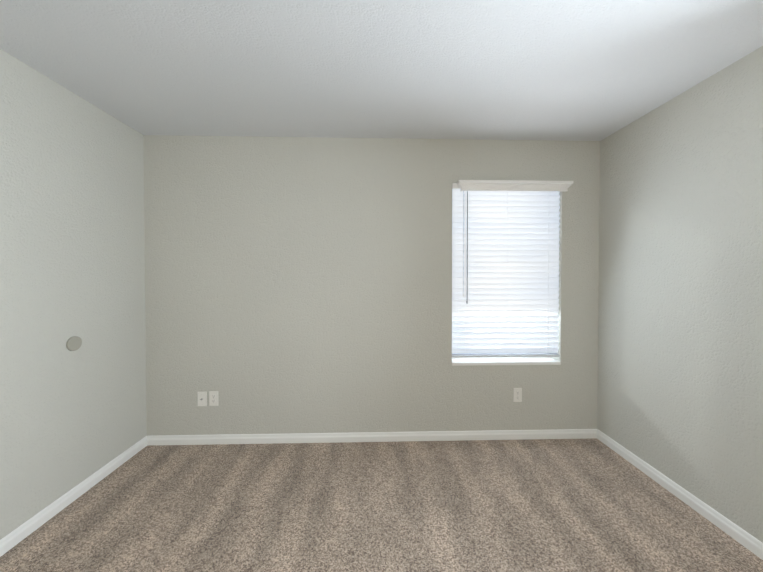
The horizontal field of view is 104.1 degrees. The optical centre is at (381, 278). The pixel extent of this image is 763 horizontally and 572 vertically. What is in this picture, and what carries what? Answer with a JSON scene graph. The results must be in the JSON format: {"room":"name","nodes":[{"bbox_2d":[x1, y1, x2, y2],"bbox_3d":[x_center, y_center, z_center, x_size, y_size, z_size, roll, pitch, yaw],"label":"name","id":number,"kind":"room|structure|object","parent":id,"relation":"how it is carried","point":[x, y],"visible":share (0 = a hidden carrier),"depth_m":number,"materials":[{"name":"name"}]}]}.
{"room":"empty bedroom","nodes":[
{"label":"empty bedroom","id":0,"kind":"room"},
{"bbox_2d":[0,49,146,539],"bbox_3d":[-1.887,0.126,0.541,0.150,2.440,3.900,0,1,-2],"label":"wall","id":1,"kind":"structure","parent":0,"point":[72,253],"depth_m":1.73,"materials":[{"name":"beige paint"}]},
{"bbox_2d":[66,336,81,350],"bbox_3d":[-1.842,0.393,1.784,0.011,0.088,0.088,0,1,-2],"label":"bumper cover","id":2,"kind":"object","parent":1,"relation":"attached to","point":[73,343],"visible":1,"depth_m":1.78,"materials":[{"name":"beige plastic"}]},
{"bbox_2d":[0,437,147,556],"bbox_3d":[-1.805,1.309,0.559,0.014,0.072,3.540,0,1,-2],"label":"baseboard","id":3,"kind":"structure","parent":1,"relation":"attached to","point":[24,530],"depth_m":1.72,"materials":[{"name":"white wood"}]},
{"bbox_2d":[143,135,599,435],"bbox_3d":[-0.040,0.100,2.469,3.652,2.440,0.150,0,1,-2],"label":"wall","id":4,"kind":"structure","parent":0,"point":[298,284],"depth_m":2.38,"materials":[{"name":"beige paint"}]},
{"bbox_2d":[197,392,206,405],"bbox_3d":[-1.427,0.961,2.358,0.070,0.115,0.017,0,1,-2],"label":"outlet plate","id":5,"kind":"object","parent":4,"relation":"attached to","point":[202,398],"visible":1,"depth_m":2.36,"materials":[{"name":"white plastic"}]},
{"bbox_2d":[209,391,217,405],"bbox_3d":[-1.335,0.959,2.365,0.070,0.115,0.008,0,1,-2],"label":"duplex electrical outlet","id":6,"kind":"object","parent":4,"relation":"attached to","point":[213,398],"visible":1,"depth_m":2.36,"materials":[{"name":"white plastic"}]},
{"bbox_2d":[145,429,595,445],"bbox_3d":[-0.038,1.285,2.403,3.652,0.072,0.014,0,1,-2],"label":"baseboard","id":7,"kind":"structure","parent":4,"relation":"attached to","point":[550,433],"depth_m":2.40,"materials":[{"name":"white wood"}]},
{"bbox_2d":[452,353,552,358],"bbox_3d":[1.019,-0.043,2.539,0.900,1.460,0.057,0,1,-2],"label":"window unit","id":8,"kind":"structure","parent":4,"relation":"in","point":[495,357],"depth_m":2.53,"materials":[{"name":"white plastic"}]},
{"bbox_2d":[452,183,559,357],"bbox_3d":[1.022,-0.059,2.448,0.894,1.420,0.060,0,1,-2],"label":"window blinds","id":9,"kind":"object","parent":4,"relation":"attached to","point":[505,267],"visible":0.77,"depth_m":2.45,"materials":[{"name":"white plastic"}]},
{"bbox_2d":[452,358,560,365],"bbox_3d":[1.021,0.700,2.480,0.900,0.025,0.104,0,1,-2],"label":"window sill","id":10,"kind":"structure","parent":4,"relation":"attached to","point":[477,362],"depth_m":2.44,"materials":[{"name":"white wood"}]},
{"bbox_2d":[457,180,572,192],"bbox_3d":[1.068,-0.735,2.382,0.916,0.076,0.061,0,1,-2],"label":"valance","id":11,"kind":"object","parent":4,"relation":"attached to","point":[509,185],"visible":0.98,"depth_m":2.37,"materials":[{"name":"white wood"}]},
{"bbox_2d":[513,388,521,401],"bbox_3d":[1.115,0.958,2.434,0.070,0.115,0.008,0,1,-2],"label":"duplex electrical outlet","id":12,"kind":"object","parent":4,"relation":"attached to","point":[517,394],"visible":1,"depth_m":2.43,"materials":[{"name":"white plastic"}]},
{"bbox_2d":[0,438,762,571],"bbox_3d":[0.013,1.395,0.612,3.952,0.100,3.900,0,1,-2],"label":"floor","id":13,"kind":"structure","parent":0,"point":[565,505],"depth_m":1.67,"materials":[{"name":"carpet"}]},
{"bbox_2d":[0,0,762,140],"bbox_3d":[0.013,-1.145,0.578,3.952,0.100,3.900,0,1,-2],"label":"ceiling","id":14,"kind":"structure","parent":0,"point":[579,70],"depth_m":1.51,"materials":[{"name":"white paint"}]},
{"bbox_2d":[597,46,762,542],"bbox_3d":[1.913,0.124,0.649,0.150,2.440,3.900,0,1,-2],"label":"wall","id":15,"kind":"structure","parent":0,"point":[680,354],"depth_m":1.73,"materials":[{"name":"beige paint"}]},
{"bbox_2d":[596,429,762,559],"bbox_3d":[1.831,1.308,0.663,0.014,0.072,3.540,0,1,-2],"label":"baseboard","id":16,"kind":"structure","parent":15,"relation":"attached to","point":[737,533],"depth_m":1.73,"materials":[{"name":"white wood"}]}
]}

